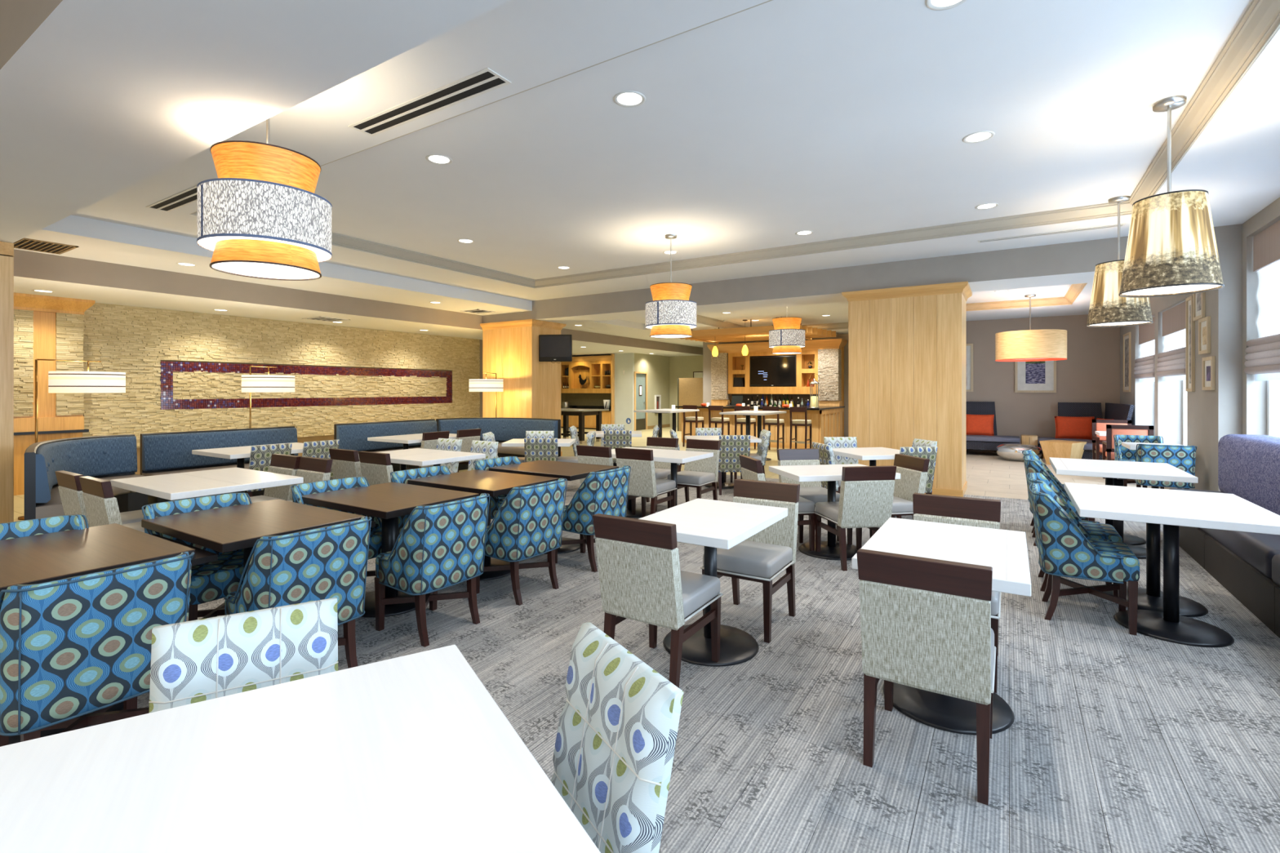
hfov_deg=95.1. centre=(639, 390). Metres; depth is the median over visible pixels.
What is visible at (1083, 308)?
ceiling
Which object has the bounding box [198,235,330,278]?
diffuser
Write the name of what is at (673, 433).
chair
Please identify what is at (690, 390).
wall
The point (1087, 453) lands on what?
extension
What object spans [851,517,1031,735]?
cafe table
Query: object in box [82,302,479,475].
wall
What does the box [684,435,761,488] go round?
cafe table
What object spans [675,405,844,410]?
countertop
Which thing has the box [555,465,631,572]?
barrel chair
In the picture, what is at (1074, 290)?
trim
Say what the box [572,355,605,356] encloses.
wall
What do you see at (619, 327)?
ceiling
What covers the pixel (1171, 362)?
blind
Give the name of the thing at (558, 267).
recessed light
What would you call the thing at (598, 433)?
cafe table
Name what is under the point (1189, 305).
print
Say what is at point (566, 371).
plate
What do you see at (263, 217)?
drum pendant
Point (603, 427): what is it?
chair
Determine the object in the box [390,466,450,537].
barrel chair
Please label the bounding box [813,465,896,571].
dining chair
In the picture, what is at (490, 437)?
chair
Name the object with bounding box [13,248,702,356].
ceiling
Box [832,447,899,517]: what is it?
cafe table
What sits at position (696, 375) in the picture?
print
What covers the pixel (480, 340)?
wall
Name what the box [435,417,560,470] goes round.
bench
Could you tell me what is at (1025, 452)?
barrel chair
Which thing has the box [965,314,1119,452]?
wall
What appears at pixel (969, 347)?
framed picture
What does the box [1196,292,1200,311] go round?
print
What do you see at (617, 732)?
chair
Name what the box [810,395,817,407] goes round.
candle
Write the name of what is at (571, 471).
table
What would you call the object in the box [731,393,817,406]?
backsplash
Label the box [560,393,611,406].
backsplash
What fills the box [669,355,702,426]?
wall
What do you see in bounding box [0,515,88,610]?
barrel chair
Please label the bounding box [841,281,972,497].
wood column
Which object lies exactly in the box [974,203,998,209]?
recessed light
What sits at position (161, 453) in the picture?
bench
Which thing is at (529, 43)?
ceiling
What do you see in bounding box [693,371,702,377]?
framed certificate
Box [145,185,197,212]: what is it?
ceiling vent
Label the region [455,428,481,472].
dining chair
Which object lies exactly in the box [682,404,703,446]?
bar stool
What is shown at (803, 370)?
shelf
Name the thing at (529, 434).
chair
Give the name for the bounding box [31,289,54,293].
recessed light
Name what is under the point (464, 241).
recessed light
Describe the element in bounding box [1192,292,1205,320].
framed picture
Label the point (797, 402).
bottle
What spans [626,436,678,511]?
dining chair
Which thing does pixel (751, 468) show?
dining chair
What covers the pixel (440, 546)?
barrel chair
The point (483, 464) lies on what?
barrel chair
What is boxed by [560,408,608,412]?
island countertop
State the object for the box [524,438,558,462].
chair
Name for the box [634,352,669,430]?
wall
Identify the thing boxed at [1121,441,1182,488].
cafe table
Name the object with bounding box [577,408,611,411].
countertop
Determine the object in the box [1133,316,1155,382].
blind
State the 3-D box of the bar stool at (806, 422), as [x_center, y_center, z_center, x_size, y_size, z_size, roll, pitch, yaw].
[3.852,0.950,14.032,0.402,1.100,0.458,0,0,32]
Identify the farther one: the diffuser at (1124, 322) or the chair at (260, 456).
the chair at (260, 456)
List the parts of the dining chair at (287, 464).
seat, backrest, rail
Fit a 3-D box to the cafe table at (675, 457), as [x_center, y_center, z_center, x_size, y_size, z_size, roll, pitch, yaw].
[0.139,1.120,6.948,1.240,0.760,0.780,0,0,32]
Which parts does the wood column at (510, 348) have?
veneer panel, veneer panel, veneer panel, veneer panel, crown moulding, veneer panel, veneer panel, veneer panel, veneer panel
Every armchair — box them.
[1092,419,1131,459]
[1102,424,1153,478]
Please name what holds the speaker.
on the bar cabinet at (827, 356)
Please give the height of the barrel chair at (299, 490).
0.828 m
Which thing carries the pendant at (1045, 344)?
hanging from the ceiling at (1059, 291)
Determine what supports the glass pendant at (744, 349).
hanging from the ceiling at (810, 314)
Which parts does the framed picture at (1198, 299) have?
frame rail, frame rail, frame rail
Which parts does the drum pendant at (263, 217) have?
lamp shade, lamp shade, lamp shade, rod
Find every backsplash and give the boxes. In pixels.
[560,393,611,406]
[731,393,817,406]
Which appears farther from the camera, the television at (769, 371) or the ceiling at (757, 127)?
the television at (769, 371)
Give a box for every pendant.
[196,118,332,280]
[644,233,696,338]
[711,346,718,356]
[742,320,748,355]
[768,306,804,354]
[995,293,1066,361]
[1086,195,1153,327]
[1118,94,1224,297]
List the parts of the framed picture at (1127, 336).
frame rail, frame rail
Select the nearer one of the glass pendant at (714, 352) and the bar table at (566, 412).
the glass pendant at (714, 352)
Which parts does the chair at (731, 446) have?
leg, backrest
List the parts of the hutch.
door, door, panel, rail, rail, panel, cornice, panel, door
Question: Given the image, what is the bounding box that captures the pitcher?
[603,400,609,408]
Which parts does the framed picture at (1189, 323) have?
frame rail, frame rail, frame rail, frame rail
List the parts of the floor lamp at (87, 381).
arm, lamp shade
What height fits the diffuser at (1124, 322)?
0.001 m
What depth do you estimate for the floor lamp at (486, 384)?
12.07 m
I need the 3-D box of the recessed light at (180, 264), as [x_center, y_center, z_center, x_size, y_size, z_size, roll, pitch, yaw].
[-6.094,-1.688,7.872,0.228,0.008,0.228,0,0,32]
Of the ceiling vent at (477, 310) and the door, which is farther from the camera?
the door
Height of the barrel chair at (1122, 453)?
0.828 m
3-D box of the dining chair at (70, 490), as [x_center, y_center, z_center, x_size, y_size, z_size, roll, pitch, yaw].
[-4.222,1.067,4.702,0.462,0.866,0.588,0,0,32]
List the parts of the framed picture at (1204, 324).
frame rail, frame rail, frame rail, frame rail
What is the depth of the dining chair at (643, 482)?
6.32 m
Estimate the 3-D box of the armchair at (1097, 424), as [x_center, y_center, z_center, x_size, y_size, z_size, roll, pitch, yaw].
[8.716,1.030,10.776,0.580,0.940,0.590,0,0,32]
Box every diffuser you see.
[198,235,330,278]
[645,324,696,337]
[769,345,804,353]
[1088,321,1150,325]
[1122,284,1219,295]
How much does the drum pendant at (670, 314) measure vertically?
1.329 m
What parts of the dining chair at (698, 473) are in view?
leg, leg, seat, seat frame, leg, backrest, rail, leg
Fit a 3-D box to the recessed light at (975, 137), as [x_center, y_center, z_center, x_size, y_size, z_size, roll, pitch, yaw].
[2.715,-2.028,4.697,0.228,0.008,0.228,0,0,32]
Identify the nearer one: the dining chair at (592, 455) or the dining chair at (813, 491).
the dining chair at (813, 491)
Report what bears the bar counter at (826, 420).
on the floor
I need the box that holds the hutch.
[560,355,613,427]
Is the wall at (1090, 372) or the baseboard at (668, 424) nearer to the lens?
the wall at (1090, 372)
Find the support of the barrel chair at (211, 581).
on the floor
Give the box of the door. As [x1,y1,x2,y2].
[634,371,647,431]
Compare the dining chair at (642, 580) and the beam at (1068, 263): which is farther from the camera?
the beam at (1068, 263)
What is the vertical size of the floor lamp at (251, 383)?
1.868 m
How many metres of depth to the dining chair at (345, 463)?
6.21 m
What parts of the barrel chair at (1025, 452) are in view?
leg, backrest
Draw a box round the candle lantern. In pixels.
[808,373,819,408]
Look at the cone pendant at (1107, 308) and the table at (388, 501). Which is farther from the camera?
the cone pendant at (1107, 308)
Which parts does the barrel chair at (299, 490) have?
backrest, seat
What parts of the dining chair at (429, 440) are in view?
backrest, rail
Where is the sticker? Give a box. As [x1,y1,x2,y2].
[626,417,631,423]
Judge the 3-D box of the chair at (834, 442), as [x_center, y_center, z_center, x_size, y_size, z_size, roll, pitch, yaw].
[2.729,1.069,7.724,0.442,0.861,0.588,0,0,0]
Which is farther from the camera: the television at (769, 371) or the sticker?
the sticker
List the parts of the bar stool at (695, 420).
leg, rail, leg, seat, seat frame, leg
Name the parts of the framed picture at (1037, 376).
frame rail, frame rail, frame rail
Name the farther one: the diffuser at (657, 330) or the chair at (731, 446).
the chair at (731, 446)
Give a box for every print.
[694,373,702,377]
[965,349,967,386]
[1025,360,1044,383]
[1124,337,1128,386]
[1189,305,1191,383]
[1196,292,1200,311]
[1202,326,1206,345]
[1206,365,1210,381]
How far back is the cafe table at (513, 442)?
8.21 m
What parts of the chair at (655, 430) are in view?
backrest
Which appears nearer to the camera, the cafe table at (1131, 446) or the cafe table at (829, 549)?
the cafe table at (829, 549)
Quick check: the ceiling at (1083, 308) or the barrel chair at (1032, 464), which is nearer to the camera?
the barrel chair at (1032, 464)
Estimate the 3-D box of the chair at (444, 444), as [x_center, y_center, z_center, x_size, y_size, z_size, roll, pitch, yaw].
[-2.623,1.069,7.442,0.442,0.861,0.588,0,0,32]
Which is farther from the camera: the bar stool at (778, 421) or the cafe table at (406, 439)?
the bar stool at (778, 421)
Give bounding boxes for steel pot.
[561,400,569,408]
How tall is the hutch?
2.750 m
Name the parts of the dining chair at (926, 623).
leg, leg, rail, backrest, leg, leg, seat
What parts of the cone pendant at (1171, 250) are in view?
rod, lamp shade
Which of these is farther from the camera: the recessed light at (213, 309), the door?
the door
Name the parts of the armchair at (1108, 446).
leg, leg, seat, frame, backrest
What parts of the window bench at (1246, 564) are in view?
plinth panel, seat, plinth panel, backrest, seat, plinth panel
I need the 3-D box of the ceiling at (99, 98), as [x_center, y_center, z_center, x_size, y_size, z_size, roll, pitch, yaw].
[-2.690,-1.815,3.093,12.350,0.630,0.920,0,0,32]
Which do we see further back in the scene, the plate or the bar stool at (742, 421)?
the plate
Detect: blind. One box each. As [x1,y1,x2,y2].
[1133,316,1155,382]
[1155,301,1185,381]
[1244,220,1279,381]
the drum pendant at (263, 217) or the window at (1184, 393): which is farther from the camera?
the window at (1184, 393)
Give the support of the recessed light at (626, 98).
in the ceiling at (757, 127)
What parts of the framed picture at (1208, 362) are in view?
frame rail, frame rail, frame rail, frame rail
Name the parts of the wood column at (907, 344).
veneer panel, veneer panel, veneer panel, veneer panel, crown moulding, veneer panel, moulding, veneer panel, veneer panel, veneer panel, veneer panel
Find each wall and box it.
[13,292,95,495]
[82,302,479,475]
[479,339,482,417]
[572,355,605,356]
[613,352,634,431]
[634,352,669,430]
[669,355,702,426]
[677,377,702,431]
[702,333,848,436]
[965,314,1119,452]
[1120,223,1242,491]
[1242,197,1279,437]
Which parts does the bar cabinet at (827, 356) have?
stone panel, frame rail, frame rail, cornice, stone panel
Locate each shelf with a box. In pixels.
[732,369,745,374]
[801,368,814,373]
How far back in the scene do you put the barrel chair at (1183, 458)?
7.14 m
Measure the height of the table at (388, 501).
0.760 m
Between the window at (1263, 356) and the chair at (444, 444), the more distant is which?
the chair at (444, 444)
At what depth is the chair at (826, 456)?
6.85 m
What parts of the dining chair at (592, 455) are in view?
rail, backrest, leg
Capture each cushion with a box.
[965,413,994,435]
[965,435,1020,443]
[1037,436,1092,444]
[1054,416,1094,439]
[1083,441,1102,450]
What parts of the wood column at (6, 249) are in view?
crown moulding, veneer panel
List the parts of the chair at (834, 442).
backrest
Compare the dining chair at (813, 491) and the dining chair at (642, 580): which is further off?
the dining chair at (813, 491)
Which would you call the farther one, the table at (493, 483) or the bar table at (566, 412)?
the bar table at (566, 412)
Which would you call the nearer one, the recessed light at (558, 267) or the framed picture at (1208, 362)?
the framed picture at (1208, 362)
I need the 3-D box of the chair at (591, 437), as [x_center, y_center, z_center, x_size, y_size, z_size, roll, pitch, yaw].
[-0.972,1.069,8.850,0.588,0.861,0.442,0,0,0]
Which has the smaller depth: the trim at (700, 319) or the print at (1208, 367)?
the print at (1208, 367)
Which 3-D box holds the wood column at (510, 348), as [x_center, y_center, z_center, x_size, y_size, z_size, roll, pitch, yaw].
[-2.679,0.000,13.284,1.660,3.000,1.120,0,0,32]
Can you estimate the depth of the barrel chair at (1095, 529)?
4.37 m
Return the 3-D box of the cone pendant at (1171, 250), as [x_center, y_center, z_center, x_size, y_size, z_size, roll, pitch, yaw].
[3.723,-1.362,4.119,0.550,1.336,0.550,0,0,32]
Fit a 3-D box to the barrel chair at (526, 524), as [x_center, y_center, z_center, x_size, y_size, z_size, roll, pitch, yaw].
[-0.895,1.086,4.360,0.563,0.828,0.564,0,0,32]
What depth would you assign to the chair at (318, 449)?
7.34 m
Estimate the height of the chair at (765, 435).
0.861 m
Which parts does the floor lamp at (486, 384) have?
lamp shade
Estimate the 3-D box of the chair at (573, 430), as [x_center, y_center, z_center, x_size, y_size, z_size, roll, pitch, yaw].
[-0.931,1.069,10.300,0.588,0.861,0.442,0,0,0]
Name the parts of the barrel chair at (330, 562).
seat, backrest, leg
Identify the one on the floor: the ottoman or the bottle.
the ottoman
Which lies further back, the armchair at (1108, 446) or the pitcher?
the pitcher
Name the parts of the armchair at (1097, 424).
leg, leg, seat, backrest, frame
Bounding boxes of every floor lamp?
[17,359,125,519]
[241,365,294,428]
[469,372,503,417]
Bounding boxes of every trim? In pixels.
[190,0,1279,288]
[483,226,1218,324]
[611,354,614,424]
[696,314,848,329]
[965,283,1087,311]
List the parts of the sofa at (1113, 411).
panel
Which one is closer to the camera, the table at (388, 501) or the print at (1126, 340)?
the table at (388, 501)
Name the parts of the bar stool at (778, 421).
leg, leg, rail, seat, seat frame, foot rail, leg, leg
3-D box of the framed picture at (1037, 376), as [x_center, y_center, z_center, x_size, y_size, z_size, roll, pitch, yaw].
[9.223,-0.450,13.661,0.800,1.020,0.030,0,0,32]
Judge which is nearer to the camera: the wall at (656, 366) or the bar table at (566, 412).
the bar table at (566, 412)
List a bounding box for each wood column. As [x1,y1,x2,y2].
[0,241,13,523]
[480,319,566,456]
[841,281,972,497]
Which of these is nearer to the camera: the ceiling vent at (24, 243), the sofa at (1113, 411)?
the ceiling vent at (24, 243)
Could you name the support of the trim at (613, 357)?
attached to the wall at (624, 384)
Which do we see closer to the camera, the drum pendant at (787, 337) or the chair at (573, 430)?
the chair at (573, 430)
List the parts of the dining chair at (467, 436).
backrest, rail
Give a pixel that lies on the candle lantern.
(814, 400)
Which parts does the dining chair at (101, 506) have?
rail, backrest, seat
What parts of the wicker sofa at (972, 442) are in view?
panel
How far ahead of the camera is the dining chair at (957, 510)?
3.40 m
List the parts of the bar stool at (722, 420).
leg, rail, seat frame, seat, leg, leg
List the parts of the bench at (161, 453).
seat, frame, backrest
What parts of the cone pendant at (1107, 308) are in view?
rod, lamp shade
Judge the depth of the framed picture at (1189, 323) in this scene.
7.82 m
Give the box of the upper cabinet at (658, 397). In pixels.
[654,395,661,408]
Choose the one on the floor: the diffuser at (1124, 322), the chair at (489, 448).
the chair at (489, 448)
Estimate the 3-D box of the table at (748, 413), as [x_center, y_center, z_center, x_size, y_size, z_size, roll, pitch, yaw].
[2.406,0.980,12.376,0.950,1.040,1.400,0,0,32]
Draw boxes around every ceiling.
[0,0,510,243]
[13,214,532,315]
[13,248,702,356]
[71,0,1279,301]
[314,0,1252,279]
[563,301,848,347]
[620,318,645,324]
[696,302,848,327]
[965,282,1093,320]
[965,284,1071,303]
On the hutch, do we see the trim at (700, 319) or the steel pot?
the steel pot
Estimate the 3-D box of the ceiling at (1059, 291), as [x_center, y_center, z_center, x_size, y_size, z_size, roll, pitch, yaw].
[6.834,-1.940,10.971,2.250,0.180,3.050,0,0,32]
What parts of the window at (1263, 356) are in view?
sheer panel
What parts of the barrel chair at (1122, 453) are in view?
leg, seat, backrest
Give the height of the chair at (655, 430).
0.861 m
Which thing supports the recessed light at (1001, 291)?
in the ceiling at (1059, 291)
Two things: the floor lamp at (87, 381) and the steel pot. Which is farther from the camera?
the steel pot
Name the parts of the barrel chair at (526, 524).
leg, leg, backrest, leg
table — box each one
[0,523,217,744]
[0,644,600,852]
[110,467,303,500]
[141,499,375,580]
[191,442,303,493]
[302,482,479,617]
[358,448,485,519]
[367,433,456,468]
[407,469,558,581]
[488,459,618,554]
[502,439,575,446]
[560,408,608,444]
[586,431,641,466]
[611,447,713,518]
[633,408,699,437]
[639,497,787,666]
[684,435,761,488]
[719,410,786,460]
[768,463,900,560]
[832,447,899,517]
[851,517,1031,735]
[1021,434,1037,445]
[1039,440,1086,464]
[1048,457,1198,559]
[1063,482,1279,647]
[1095,431,1106,436]
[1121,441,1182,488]
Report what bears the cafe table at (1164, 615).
on the floor
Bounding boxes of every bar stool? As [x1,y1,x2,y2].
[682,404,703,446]
[708,405,729,435]
[734,405,755,448]
[762,406,784,449]
[789,406,812,448]
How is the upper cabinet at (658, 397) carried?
attached to the wall at (656, 366)
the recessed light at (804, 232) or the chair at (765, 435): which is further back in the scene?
the chair at (765, 435)
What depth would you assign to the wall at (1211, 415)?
7.13 m
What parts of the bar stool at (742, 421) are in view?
leg, leg, rail, seat frame, seat, leg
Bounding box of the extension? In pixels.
[1081,441,1102,460]
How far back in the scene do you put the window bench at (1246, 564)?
4.65 m
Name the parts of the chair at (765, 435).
leg, leg, seat, leg, backrest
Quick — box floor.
[13,426,1279,852]
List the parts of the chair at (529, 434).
backrest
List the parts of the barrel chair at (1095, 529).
leg, leg, backrest, seat, leg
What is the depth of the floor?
2.71 m
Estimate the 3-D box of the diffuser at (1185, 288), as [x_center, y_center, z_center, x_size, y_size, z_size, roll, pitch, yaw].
[3.723,-0.710,4.119,0.532,0.001,0.532,0,0,32]
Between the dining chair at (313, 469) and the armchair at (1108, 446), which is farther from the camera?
the armchair at (1108, 446)
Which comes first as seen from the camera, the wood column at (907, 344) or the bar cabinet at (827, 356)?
the wood column at (907, 344)
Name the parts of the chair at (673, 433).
backrest, leg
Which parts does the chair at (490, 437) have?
backrest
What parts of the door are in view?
kick plate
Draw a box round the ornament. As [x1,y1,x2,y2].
[578,374,589,387]
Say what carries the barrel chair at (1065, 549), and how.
on the floor
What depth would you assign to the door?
21.98 m
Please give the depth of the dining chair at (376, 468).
5.92 m
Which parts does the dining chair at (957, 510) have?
rail, backrest, leg, seat, leg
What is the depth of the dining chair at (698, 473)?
7.30 m
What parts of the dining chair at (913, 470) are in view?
leg, leg, seat, seat frame, backrest, rail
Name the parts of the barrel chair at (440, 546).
leg, seat, leg, leg, backrest, leg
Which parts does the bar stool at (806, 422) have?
leg, leg, rail, foot rail, seat, seat frame, leg, leg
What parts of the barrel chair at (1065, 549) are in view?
leg, leg, backrest, seat, leg, leg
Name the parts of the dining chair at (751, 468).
rail, backrest, seat, leg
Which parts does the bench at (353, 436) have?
frame, backrest, seat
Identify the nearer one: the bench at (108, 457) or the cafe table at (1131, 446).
the bench at (108, 457)
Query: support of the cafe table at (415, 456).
on the floor
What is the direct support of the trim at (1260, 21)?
attached to the ceiling at (757, 127)
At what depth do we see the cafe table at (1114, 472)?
5.45 m
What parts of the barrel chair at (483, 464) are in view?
seat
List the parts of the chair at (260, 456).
leg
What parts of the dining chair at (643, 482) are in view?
rail, backrest, leg, leg, seat, leg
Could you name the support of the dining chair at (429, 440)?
on the floor
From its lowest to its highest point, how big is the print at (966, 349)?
0.920 m
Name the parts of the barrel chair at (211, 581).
leg, backrest, seat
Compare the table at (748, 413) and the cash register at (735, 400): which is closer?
the table at (748, 413)
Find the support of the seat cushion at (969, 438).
on the wicker sofa at (972, 442)
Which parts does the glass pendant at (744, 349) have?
lamp shade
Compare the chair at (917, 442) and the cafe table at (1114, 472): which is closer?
the cafe table at (1114, 472)
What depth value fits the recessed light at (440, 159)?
5.16 m
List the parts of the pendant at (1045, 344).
rod, lamp shade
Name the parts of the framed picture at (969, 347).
frame rail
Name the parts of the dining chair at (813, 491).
rail, backrest, leg, seat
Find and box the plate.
[564,367,568,375]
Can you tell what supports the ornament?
on the hutch
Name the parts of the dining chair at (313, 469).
backrest, rail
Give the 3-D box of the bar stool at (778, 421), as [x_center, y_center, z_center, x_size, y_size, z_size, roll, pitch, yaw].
[3.281,0.950,14.392,0.402,1.100,0.458,0,0,32]
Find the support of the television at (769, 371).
attached to the bar cabinet at (827, 356)
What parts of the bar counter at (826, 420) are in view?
panel, panel, panel, panel, panel, panel, panel, panel, panel, panel, panel, panel, panel, panel, panel, panel, panel, panel, panel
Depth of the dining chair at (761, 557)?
3.85 m
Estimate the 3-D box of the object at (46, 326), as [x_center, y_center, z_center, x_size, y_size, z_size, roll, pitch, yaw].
[-8.796,0.067,8.519,0.370,2.867,1.220,0,0,32]
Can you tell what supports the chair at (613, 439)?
on the floor
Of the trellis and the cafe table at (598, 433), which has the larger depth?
the trellis
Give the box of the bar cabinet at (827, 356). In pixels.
[706,338,847,436]
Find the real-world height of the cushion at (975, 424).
0.497 m
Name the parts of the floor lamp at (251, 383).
arm, lamp shade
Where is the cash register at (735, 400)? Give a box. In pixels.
[725,395,745,406]
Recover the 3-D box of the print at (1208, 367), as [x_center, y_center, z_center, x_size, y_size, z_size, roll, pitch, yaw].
[6.874,-0.200,7.079,0.002,0.180,0.190,0,0,32]
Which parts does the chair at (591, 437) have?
seat, backrest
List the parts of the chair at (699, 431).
backrest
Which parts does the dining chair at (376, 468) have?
rail, backrest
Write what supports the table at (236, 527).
on the floor
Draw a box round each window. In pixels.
[1182,380,1186,445]
[1266,380,1278,436]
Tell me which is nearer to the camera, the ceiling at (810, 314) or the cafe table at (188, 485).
the cafe table at (188, 485)
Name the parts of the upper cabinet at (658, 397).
plate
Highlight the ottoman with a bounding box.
[995,443,1043,461]
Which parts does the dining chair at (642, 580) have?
leg, rail, backrest, leg, leg, seat frame, seat, leg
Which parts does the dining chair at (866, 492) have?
leg, seat, leg, leg, backrest, rail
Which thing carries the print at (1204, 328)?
attached to the framed picture at (1204, 324)
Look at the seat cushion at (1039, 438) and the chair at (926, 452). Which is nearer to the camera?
the chair at (926, 452)
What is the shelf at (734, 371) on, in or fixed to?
attached to the bar cabinet at (827, 356)
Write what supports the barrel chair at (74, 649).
on the floor
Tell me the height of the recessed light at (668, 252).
0.008 m
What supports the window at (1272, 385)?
in the wall at (1254, 393)
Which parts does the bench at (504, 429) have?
backrest, seat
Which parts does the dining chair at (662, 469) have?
backrest, rail, seat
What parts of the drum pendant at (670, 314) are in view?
lamp shade, rod, lamp shade, lamp shade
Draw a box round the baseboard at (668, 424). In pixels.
[647,423,670,429]
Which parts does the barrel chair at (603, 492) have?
leg, leg, leg, backrest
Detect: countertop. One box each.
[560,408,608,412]
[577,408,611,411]
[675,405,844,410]
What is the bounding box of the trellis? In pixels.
[680,316,835,343]
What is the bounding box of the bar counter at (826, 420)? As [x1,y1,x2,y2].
[675,405,844,448]
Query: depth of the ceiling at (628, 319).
15.40 m
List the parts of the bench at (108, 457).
backrest, seat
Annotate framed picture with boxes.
[965,343,973,391]
[1014,360,1056,392]
[1123,332,1131,391]
[1185,295,1195,391]
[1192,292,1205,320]
[1198,315,1210,354]
[1202,355,1215,390]
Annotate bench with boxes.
[24,434,147,519]
[140,426,297,504]
[333,418,437,471]
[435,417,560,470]
[1168,434,1279,638]
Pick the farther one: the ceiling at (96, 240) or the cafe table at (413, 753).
the ceiling at (96, 240)
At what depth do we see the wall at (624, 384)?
21.70 m
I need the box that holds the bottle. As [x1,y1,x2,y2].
[796,397,799,407]
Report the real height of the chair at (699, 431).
0.861 m
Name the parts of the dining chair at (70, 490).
rail, backrest, seat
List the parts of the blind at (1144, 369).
sheer panel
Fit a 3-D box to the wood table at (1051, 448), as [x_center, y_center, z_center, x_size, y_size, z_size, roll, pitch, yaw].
[8.485,1.265,11.750,0.584,0.470,0.584,0,0,-30]
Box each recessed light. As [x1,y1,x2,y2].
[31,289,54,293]
[176,262,196,266]
[213,309,229,311]
[425,154,452,164]
[429,301,440,303]
[457,239,474,243]
[556,266,570,269]
[613,90,645,106]
[662,250,678,254]
[795,230,813,235]
[924,0,967,10]
[962,130,995,143]
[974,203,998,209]
[994,289,1008,292]
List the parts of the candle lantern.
lid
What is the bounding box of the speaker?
[733,377,745,386]
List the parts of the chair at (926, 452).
backrest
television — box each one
[538,334,572,363]
[750,355,795,386]
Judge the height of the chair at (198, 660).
0.861 m
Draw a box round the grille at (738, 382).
[734,378,742,386]
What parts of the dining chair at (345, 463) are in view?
rail, backrest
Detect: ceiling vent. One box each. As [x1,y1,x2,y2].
[13,237,79,254]
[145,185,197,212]
[302,315,350,321]
[347,67,511,136]
[461,308,494,313]
[977,222,1126,243]
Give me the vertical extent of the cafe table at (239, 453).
0.760 m
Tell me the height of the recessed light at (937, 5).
0.008 m
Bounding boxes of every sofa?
[965,401,1020,450]
[1037,402,1134,458]
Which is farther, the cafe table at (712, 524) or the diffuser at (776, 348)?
the diffuser at (776, 348)
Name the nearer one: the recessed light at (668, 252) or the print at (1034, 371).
the recessed light at (668, 252)
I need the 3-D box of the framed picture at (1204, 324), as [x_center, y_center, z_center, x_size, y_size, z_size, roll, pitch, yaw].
[6.966,-0.670,7.228,0.030,0.440,0.400,0,0,32]
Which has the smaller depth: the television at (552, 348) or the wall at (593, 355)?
the television at (552, 348)
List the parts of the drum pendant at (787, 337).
lamp shade, lamp shade, lamp shade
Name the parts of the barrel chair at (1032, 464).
backrest, leg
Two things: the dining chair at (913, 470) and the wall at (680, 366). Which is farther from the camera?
the wall at (680, 366)
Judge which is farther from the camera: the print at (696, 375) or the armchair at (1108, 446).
the print at (696, 375)
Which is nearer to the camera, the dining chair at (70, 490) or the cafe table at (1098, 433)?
the dining chair at (70, 490)
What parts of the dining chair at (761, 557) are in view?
leg, leg, seat, seat frame, backrest, rail, leg, leg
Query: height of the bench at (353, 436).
0.950 m
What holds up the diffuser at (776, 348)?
attached to the drum pendant at (787, 337)
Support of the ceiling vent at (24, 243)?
in the ceiling at (96, 240)
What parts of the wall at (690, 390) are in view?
post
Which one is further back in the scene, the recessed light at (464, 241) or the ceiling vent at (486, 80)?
the recessed light at (464, 241)
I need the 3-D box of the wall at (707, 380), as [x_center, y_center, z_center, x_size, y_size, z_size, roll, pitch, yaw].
[5.226,-0.265,17.838,7.200,3.530,0.250,0,0,32]
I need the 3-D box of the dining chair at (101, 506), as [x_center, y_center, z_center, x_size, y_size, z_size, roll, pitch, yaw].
[-3.748,1.067,4.404,0.462,0.866,0.588,0,0,32]
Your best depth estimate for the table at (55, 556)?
2.69 m
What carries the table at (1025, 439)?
on the floor
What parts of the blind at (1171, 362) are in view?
sheer panel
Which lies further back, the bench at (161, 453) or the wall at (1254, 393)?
the bench at (161, 453)
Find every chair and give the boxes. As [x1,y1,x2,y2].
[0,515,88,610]
[0,551,194,746]
[55,470,145,528]
[79,475,144,532]
[141,493,252,621]
[148,597,338,713]
[223,516,371,668]
[246,443,292,497]
[247,453,302,503]
[285,456,333,502]
[290,476,381,577]
[302,440,339,479]
[328,448,361,479]
[358,451,393,485]
[374,493,489,647]
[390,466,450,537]
[406,431,449,470]
[435,438,462,473]
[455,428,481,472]
[467,440,498,471]
[473,456,521,519]
[475,478,567,605]
[481,431,524,462]
[521,431,554,462]
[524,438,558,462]
[551,622,684,852]
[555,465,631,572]
[558,431,595,462]
[568,425,579,456]
[576,444,635,515]
[592,513,723,688]
[600,424,624,446]
[604,430,631,462]
[614,447,676,517]
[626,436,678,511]
[631,425,659,448]
[666,439,720,508]
[669,429,684,471]
[695,427,726,482]
[700,479,799,643]
[716,435,750,495]
[729,429,771,482]
[738,454,816,551]
[776,448,839,542]
[811,441,840,493]
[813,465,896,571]
[823,436,858,493]
[847,453,929,544]
[856,548,995,805]
[896,446,937,518]
[911,438,937,446]
[912,493,1000,693]
[1022,450,1084,533]
[1022,455,1094,546]
[1026,472,1122,596]
[1028,483,1139,635]
[1113,435,1164,488]
[1134,444,1196,488]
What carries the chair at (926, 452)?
on the floor
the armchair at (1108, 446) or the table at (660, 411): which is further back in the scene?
the table at (660, 411)
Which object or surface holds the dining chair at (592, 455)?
on the floor
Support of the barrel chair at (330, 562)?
on the floor
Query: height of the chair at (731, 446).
0.861 m
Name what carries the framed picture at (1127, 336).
attached to the wall at (1211, 415)
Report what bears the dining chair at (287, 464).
on the floor
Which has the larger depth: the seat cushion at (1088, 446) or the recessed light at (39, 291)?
the seat cushion at (1088, 446)

